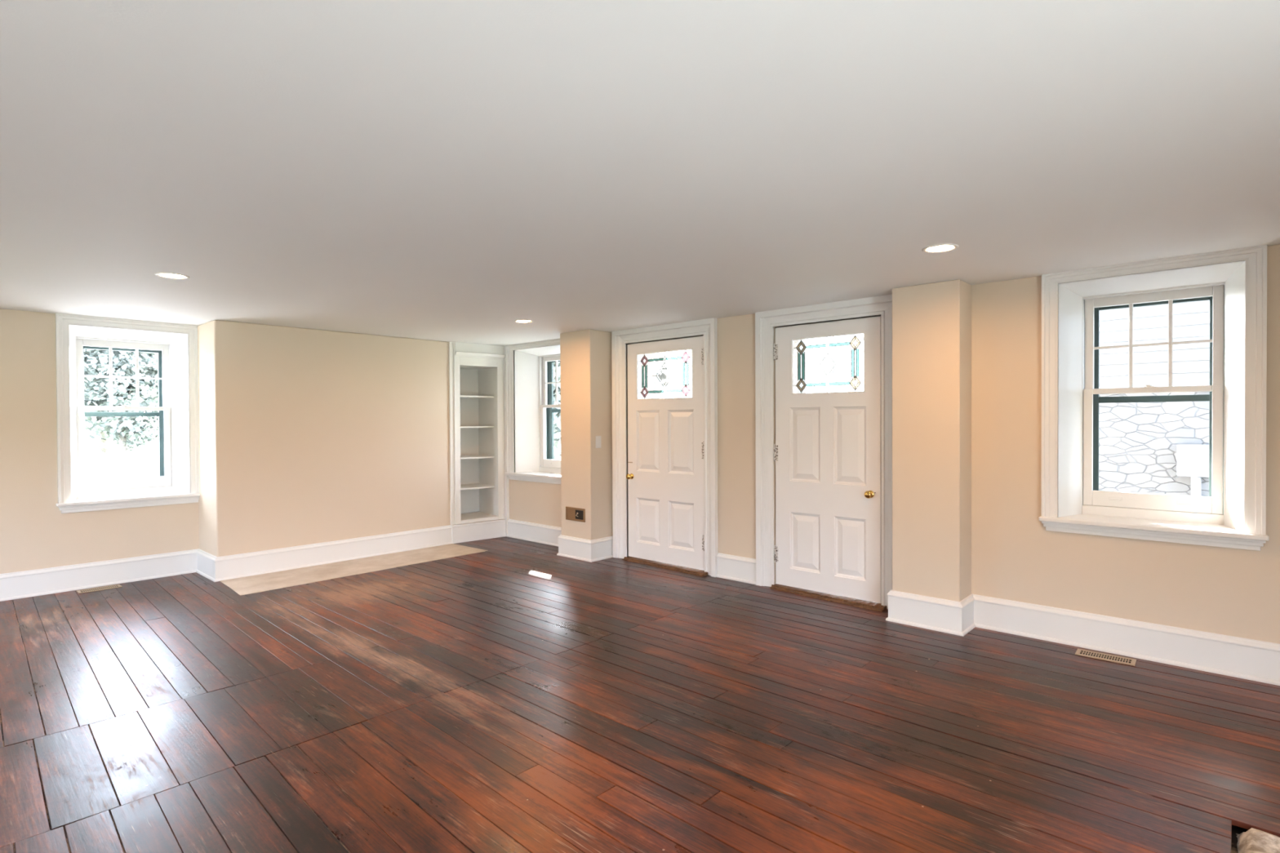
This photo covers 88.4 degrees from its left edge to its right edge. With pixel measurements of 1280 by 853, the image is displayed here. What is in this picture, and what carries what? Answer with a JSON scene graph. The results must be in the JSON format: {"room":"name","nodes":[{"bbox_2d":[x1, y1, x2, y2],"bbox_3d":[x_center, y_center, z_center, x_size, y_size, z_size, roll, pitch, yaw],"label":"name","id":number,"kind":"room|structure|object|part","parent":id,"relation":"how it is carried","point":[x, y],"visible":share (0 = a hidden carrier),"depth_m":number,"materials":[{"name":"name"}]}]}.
{"room":"empty living room","nodes":[
{"label":"empty living room","id":0,"kind":"room"},
{"bbox_2d":[0,308,199,573],"bbox_3d":[-5.408,0.219,4.611,0.400,2.200,3.910,0,1,42],"label":"wall","id":1,"kind":"structure","parent":0,"point":[34,533],"depth_m":5.13,"materials":[{"name":"beige paint"}]},
{"bbox_2d":[55,312,199,513],"bbox_3d":[-4.410,-0.107,5.671,0.462,1.579,0.988,0,1,42],"label":"window","id":2,"kind":"structure","parent":1,"relation":"in","point":[175,344],"depth_m":5.69,"materials":[{"name":"white wood"}]},
{"bbox_3d":[-4.513,-0.444,5.760,0.028,0.601,0.648,0,1,42],"label":"sash","id":3,"kind":"part","parent":2,"relation":"part of","materials":[{"name":"white wood"}]},
{"bbox_3d":[-4.572,-0.127,5.818,0.025,1.380,0.720,0,1,42],"label":"storm frame","id":4,"kind":"part","parent":2,"relation":"part of","materials":[{"name":"grey wood"}]},
{"bbox_3d":[-4.507,-0.096,5.759,0.100,1.429,0.844,0,1,42],"label":"frame","id":5,"kind":"part","parent":2,"relation":"part of","materials":[{"name":"white wood"}]},
{"bbox_3d":[-4.483,0.184,5.742,0.028,0.717,0.648,0,1,42],"label":"sash","id":6,"kind":"part","parent":2,"relation":"part of","materials":[{"name":"white"}]},
{"bbox_2d":[0,524,452,601],"bbox_3d":[-4.171,1.206,5.255,0.565,0.202,5.707,0,1,42],"label":"baseboard","id":7,"kind":"structure","parent":1,"relation":"attached to","point":[44,581],"depth_m":5.70,"materials":[{"name":"white wood"}]},
{"bbox_2d":[197,320,449,556],"bbox_3d":[-3.162,0.188,6.674,0.934,2.200,2.224,0,1,42],"label":"wall","id":8,"kind":"structure","parent":0,"point":[307,436],"depth_m":6.14,"materials":[{"name":"beige paint"}]},
{"bbox_2d":[0,0,1279,346],"bbox_3d":[-0.800,-1.007,2.605,9.902,0.250,7.188,0,1,42],"label":"ceiling","id":9,"kind":"structure","parent":0,"point":[447,171],"depth_m":2.10,"materials":[{"name":"white paint"}]},
{"bbox_2d":[154,272,190,279],"bbox_3d":[-2.744,-0.933,3.862,0.170,0.105,0.170,0,1,42],"label":"recessed light","id":10,"kind":"object","parent":9,"relation":"in","point":[167,275],"visible":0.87,"depth_m":3.88,"materials":[{"name":"white"}]},
{"bbox_2d":[513,320,533,323],"bbox_3d":[-1.008,-0.960,5.704,0.170,0.105,0.170,0,1,42],"label":"recessed light","id":11,"kind":"object","parent":9,"relation":"in","point":[515,321],"visible":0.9,"depth_m":5.73,"materials":[{"name":"white"}]},
{"bbox_2d":[921,243,959,253],"bbox_3d":[1.514,-0.948,3.322,0.170,0.105,0.170,0,1,42],"label":"recessed light","id":12,"kind":"object","parent":9,"relation":"in","point":[945,247],"visible":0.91,"depth_m":3.33,"materials":[{"name":"white"}]},
{"bbox_2d":[0,536,1279,852],"bbox_3d":[-0.789,1.492,2.630,9.902,0.352,7.188,0,1,42],"label":"floor","id":13,"kind":"structure","parent":0,"point":[516,695],"depth_m":2.89,"materials":[{"name":"brown wood"}]},
{"bbox_2d":[76,584,122,593],"bbox_3d":[-4.340,1.304,5.286,0.112,0.006,0.272,0,1,41],"label":"floor vent","id":14,"kind":"object","parent":13,"relation":"in","point":[114,586],"visible":1,"depth_m":5.27,"materials":[{"name":"beige metal"}]},
{"bbox_2d":[220,543,488,595],"bbox_3d":[-2.552,1.304,6.135,0.655,0.033,2.280,0,1,42],"label":"hearth slab","id":15,"kind":"object","parent":13,"relation":"on","point":[293,577],"visible":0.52,"depth_m":5.97,"materials":[{"name":"stone"}]},
{"bbox_2d":[448,342,506,543],"bbox_3d":[-1.974,0.173,7.564,0.667,2.200,0.561,-1,1,-41],"label":"bookcase","id":16,"kind":"object","parent":13,"relation":"on","point":[476,371],"visible":0.97,"depth_m":7.59,"materials":[{"name":"white paint"}]},
{"bbox_3d":[-1.985,-0.340,7.613,0.476,0.018,0.435,-1,1,-41],"label":"shelf","id":17,"kind":"part","parent":16,"relation":"part of","materials":[{"name":"white paint"}]},
{"bbox_3d":[-1.984,0.006,7.617,0.476,0.018,0.435,-1,1,-41],"label":"shelf","id":18,"kind":"part","parent":16,"relation":"part of","materials":[{"name":"white paint"}]},
{"bbox_3d":[-1.980,0.698,7.624,0.476,0.018,0.435,-1,1,-41],"label":"shelf","id":19,"kind":"part","parent":16,"relation":"part of","materials":[{"name":"white paint"}]},
{"bbox_3d":[-1.982,0.354,7.620,0.476,0.018,0.435,-1,1,-41],"label":"shelf","id":20,"kind":"part","parent":16,"relation":"part of","materials":[{"name":"white paint"}]},
{"bbox_3d":[-1.785,-0.849,7.379,0.603,0.155,0.044,-1,1,-41],"label":"cornice","id":21,"kind":"part","parent":16,"relation":"part of","materials":[{"name":"white paint"}]},
{"bbox_2d":[560,328,612,540],"bbox_3d":[-0.526,0.177,6.494,0.432,2.200,0.304,0,1,42],"label":"wall pier","id":22,"kind":"object","parent":13,"relation":"on","point":[585,355],"visible":0.88,"depth_m":6.36,"materials":[{"name":"beige paint"}]},
{"bbox_2d":[565,506,585,522],"bbox_3d":[-0.629,0.852,6.383,0.274,0.128,0.015,0,1,42],"label":"wall vent","id":23,"kind":"object","parent":22,"relation":"attached to","point":[577,514],"visible":1,"depth_m":6.38,"materials":[{"name":"brown metal"}]},
{"bbox_3d":[-0.670,0.852,6.426,0.115,0.088,0.002,0,1,42],"label":"damper plate","id":24,"kind":"part","parent":23,"relation":"part of","materials":[{"name":"brown metal"}]},
{"bbox_2d":[556,534,613,562],"bbox_3d":[-0.532,1.176,6.492,0.494,0.202,0.332,0,1,42],"label":"baseboard","id":25,"kind":"structure","parent":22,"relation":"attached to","point":[584,549],"depth_m":6.35,"materials":[{"name":"white wood"}]},
{"bbox_2d":[595,435,600,448],"bbox_3d":[-0.397,0.148,6.307,0.010,0.116,0.072,0,1,42],"label":"light switch","id":26,"kind":"object","parent":22,"relation":"attached to","point":[597,437],"visible":1,"depth_m":6.30,"materials":[{"name":"white plastic"}]},
{"bbox_2d":[1075,648,1136,666],"bbox_3d":[2.598,1.287,3.675,0.272,0.006,0.112,0,1,41],"label":"floor vent","id":27,"kind":"object","parent":13,"relation":"in","point":[1112,658],"visible":1,"depth_m":3.67,"materials":[{"name":"beige metal"}]},
{"bbox_2d":[1235,827,1279,852],"bbox_3d":[2.019,1.341,1.673,0.750,0.074,0.735,0,1,42],"label":"stone","id":28,"kind":"object","parent":13,"relation":"on","point":[1251,841],"visible":1,"depth_m":2.09,"materials":[{"name":"beige stone"}]},
{"bbox_2d":[477,244,1279,644],"bbox_3d":[1.494,0.181,5.123,9.902,2.200,0.400,0,1,42],"label":"wall","id":29,"kind":"structure","parent":0,"point":[1220,590],"depth_m":4.05,"materials":[{"name":"beige paint"}]},
{"bbox_2d":[503,346,509,536],"bbox_3d":[-1.547,0.171,7.608,0.055,2.200,0.032,0,1,42],"label":"trim","id":30,"kind":"structure","parent":29,"relation":"attached to","point":[506,478],"depth_m":7.59,"materials":[{"name":"white wood"}]},
{"bbox_2d":[505,338,560,484],"bbox_3d":[-0.972,-0.160,7.342,1.164,1.539,0.462,0,1,42],"label":"window","id":31,"kind":"structure","parent":29,"relation":"in","point":[530,406],"depth_m":7.56,"materials":[{"name":"white wood"}]},
{"bbox_3d":[-0.884,-0.164,7.439,0.950,1.417,0.100,0,1,42],"label":"frame","id":32,"kind":"part","parent":31,"relation":"part of","materials":[{"name":"white wood"}]},
{"bbox_3d":[-0.903,0.110,7.420,0.648,0.717,0.028,0,1,42],"label":"sash","id":33,"kind":"part","parent":31,"relation":"part of","materials":[{"name":"white wood"}]},
{"bbox_3d":[-0.882,-0.512,7.440,0.648,0.589,0.028,0,1,42],"label":"sash","id":34,"kind":"part","parent":31,"relation":"part of","materials":[{"name":"white wood"}]},
{"bbox_3d":[-0.825,-0.182,7.503,0.720,1.340,0.025,0,1,42],"label":"storm frame","id":35,"kind":"part","parent":31,"relation":"part of","materials":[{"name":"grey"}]},
{"bbox_2d":[506,519,561,546],"bbox_3d":[-1.065,1.172,7.183,1.246,0.202,0.031,0,1,42],"label":"baseboard","id":36,"kind":"structure","parent":29,"relation":"attached to","point":[526,531],"depth_m":7.27,"materials":[{"name":"white wood"}]},
{"bbox_2d":[611,318,718,577],"bbox_3d":[0.207,0.193,6.023,1.226,2.230,0.206,0,1,42],"label":"door","id":37,"kind":"structure","parent":29,"relation":"in","point":[672,424],"depth_m":6.00,"materials":[{"name":"white paint"}]},
{"bbox_3d":[-0.099,0.477,6.276,0.055,0.055,0.062,0,1,42],"label":"knob","id":38,"kind":"part","parent":37,"relation":"part of","materials":[{"name":"gold metal"}]},
{"bbox_3d":[0.080,0.887,6.172,0.292,0.424,0.018,0,1,42],"label":"panel","id":39,"kind":"part","parent":37,"relation":"part of","materials":[{"name":"white paint"}]},
{"bbox_3d":[0.079,0.136,6.162,0.286,0.573,0.018,0,1,42],"label":"panel","id":40,"kind":"part","parent":37,"relation":"part of","materials":[{"name":"white paint"}]},
{"label":"clear glass","id":41,"kind":"part","parent":37,"relation":"part of","materials":[{"name":"clear glass"}]},
{"bbox_3d":[0.226,-0.469,6.031,0.557,0.315,0.001,0,1,42],"label":"green glass","id":42,"kind":"part","parent":37,"relation":"part of","materials":[{"name":"glass"}]},
{"label":"diamond glass","id":43,"kind":"part","parent":37,"relation":"part of","materials":[{"name":"clear glass"}]},
{"bbox_3d":[0.369,0.137,5.897,0.296,0.573,0.018,0,1,42],"label":"panel","id":44,"kind":"part","parent":37,"relation":"part of","materials":[{"name":"white paint"}]},
{"bbox_3d":[0.373,0.889,5.904,0.294,0.424,0.018,0,1,42],"label":"panel","id":45,"kind":"part","parent":37,"relation":"part of","materials":[{"name":"white paint"}]},
{"bbox_2d":[715,552,755,584],"bbox_3d":[0.806,1.180,5.474,0.399,0.202,0.031,0,1,42],"label":"baseboard","id":46,"kind":"structure","parent":29,"relation":"attached to","point":[737,568],"depth_m":5.47,"materials":[{"name":"white wood"}]},
{"bbox_2d":[755,294,892,612],"bbox_3d":[1.387,0.199,4.946,1.161,2.230,0.207,0,1,42],"label":"door","id":47,"kind":"structure","parent":29,"relation":"in","point":[832,451],"depth_m":4.94,"materials":[{"name":"white paint"}]},
{"bbox_3d":[1.272,0.140,5.072,0.259,0.575,0.018,0,1,42],"label":"panel","id":48,"kind":"part","parent":47,"relation":"part of","materials":[{"name":"white paint"}]},
{"bbox_3d":[1.276,0.891,5.079,0.257,0.447,0.018,0,1,42],"label":"panel","id":49,"kind":"part","parent":47,"relation":"part of","materials":[{"name":"white paint"}]},
{"label":"clear glass","id":50,"kind":"part","parent":47,"relation":"part of","materials":[{"name":"clear glass"}]},
{"bbox_3d":[1.410,-0.464,4.950,0.492,0.311,0.001,0,1,42],"label":"green glass","id":51,"kind":"part","parent":47,"relation":"part of","materials":[{"name":"glass"}]},
{"label":"diamond glass","id":52,"kind":"part","parent":47,"relation":"part of","materials":[{"name":"clear glass"}]},
{"bbox_3d":[1.540,0.142,4.827,0.251,0.575,0.018,0,1,42],"label":"panel","id":53,"kind":"part","parent":47,"relation":"part of","materials":[{"name":"white paint"}]},
{"bbox_3d":[1.544,0.892,4.834,0.244,0.447,0.018,0,1,42],"label":"panel","id":54,"kind":"part","parent":47,"relation":"part of","materials":[{"name":"white paint"}]},
{"bbox_3d":[1.632,0.485,4.694,0.055,0.055,0.062,0,1,42],"label":"knob","id":55,"kind":"part","parent":47,"relation":"part of","materials":[{"name":"gold metal"}]},
{"bbox_2d":[885,589,1279,685],"bbox_3d":[3.177,1.192,3.142,3.938,0.202,0.277,0,1,42],"label":"baseboard","id":56,"kind":"structure","parent":29,"relation":"attached to","point":[1256,660],"depth_m":3.80,"materials":[{"name":"white wood"}]},
{"bbox_2d":[1038,244,1269,551],"bbox_3d":[2.921,-0.142,3.786,1.004,1.539,0.462,0,1,42],"label":"window","id":57,"kind":"structure","parent":29,"relation":"in","point":[1233,515],"depth_m":3.76,"materials":[{"name":"white wood"}]},
{"bbox_3d":[3.010,-0.147,3.883,0.860,1.417,0.100,0,1,42],"label":"frame","id":58,"kind":"part","parent":57,"relation":"part of","materials":[{"name":"white wood"}]},
{"bbox_3d":[2.991,0.127,3.864,0.648,0.717,0.028,0,1,42],"label":"sash","id":59,"kind":"part","parent":57,"relation":"part of","materials":[{"name":"white"}]},
{"bbox_3d":[3.012,-0.495,3.884,0.648,0.589,0.028,0,1,42],"label":"sash","id":60,"kind":"part","parent":57,"relation":"part of","materials":[{"name":"white wood"}]},
{"bbox_3d":[3.068,-0.164,3.947,0.720,1.340,0.025,0,1,42],"label":"storm frame","id":61,"kind":"part","parent":57,"relation":"part of","materials":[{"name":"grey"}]},
{"bbox_2d":[892,279,971,601],"bbox_3d":[1.907,0.188,4.309,0.421,2.200,0.248,0,1,42],"label":"wall column","id":62,"kind":"structure","parent":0,"point":[931,322],"depth_m":4.20,"materials":[{"name":"beige paint"}]},
{"label":"outside","id":63,"kind":"structure","parent":0,"visible":0},
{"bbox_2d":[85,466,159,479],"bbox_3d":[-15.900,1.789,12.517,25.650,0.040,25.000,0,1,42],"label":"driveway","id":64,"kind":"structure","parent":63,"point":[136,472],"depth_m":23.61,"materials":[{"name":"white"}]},
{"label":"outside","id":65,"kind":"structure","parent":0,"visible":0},
{"bbox_2d":[84,440,560,469],"bbox_3d":[-0.631,1.700,14.146,140.000,0.001,140.000,0,1,42],"label":"ground","id":66,"kind":"structure","parent":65,"point":[148,455],"depth_m":34.53,"materials":[{"name":"white"}]},
{"bbox_2d":[84,361,156,456],"bbox_3d":[-29.345,-4.048,36.097,7.350,11.662,7.708,-1,1,-43],"label":"tree","id":67,"kind":"object","parent":66,"relation":"on","point":[103,443],"visible":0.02,"depth_m":35.86,"materials":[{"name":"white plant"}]},
{"bbox_2d":[84,348,159,462],"bbox_3d":[-23.855,-1.699,30.321,4.987,6.891,4.756,0,1,-16],"label":"tree","id":68,"kind":"object","parent":66,"relation":"on","point":[96,362],"visible":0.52,"depth_m":29.30,"materials":[{"name":"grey plant"}]},
{"bbox_2d":[553,362,560,459],"bbox_3d":[-1.604,-1.105,17.164,4.534,5.725,4.324,-1,1,-28],"label":"tree","id":69,"kind":"object","parent":66,"relation":"on","point":[557,415],"visible":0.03,"depth_m":15.76,"materials":[{"name":"green plant"}]},
{"bbox_2d":[1098,299,1209,496],"bbox_3d":[6.039,-1.337,4.826,8.000,6.200,1.100,0,1,42],"label":"window glass","id":70,"kind":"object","parent":66,"relation":"on","point":[1138,442],"visible":0.02,"depth_m":6.01,"materials":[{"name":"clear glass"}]},
{"bbox_2d":[1176,444,1208,495],"bbox_3d":[4.871,0.924,5.768,0.260,1.530,0.108,0,1,42],"label":"meter box","id":71,"kind":"object","parent":70,"relation":"attached to","point":[1192,460],"visible":0.46,"depth_m":5.74,"materials":[{"name":"grey metal"}]}
]}

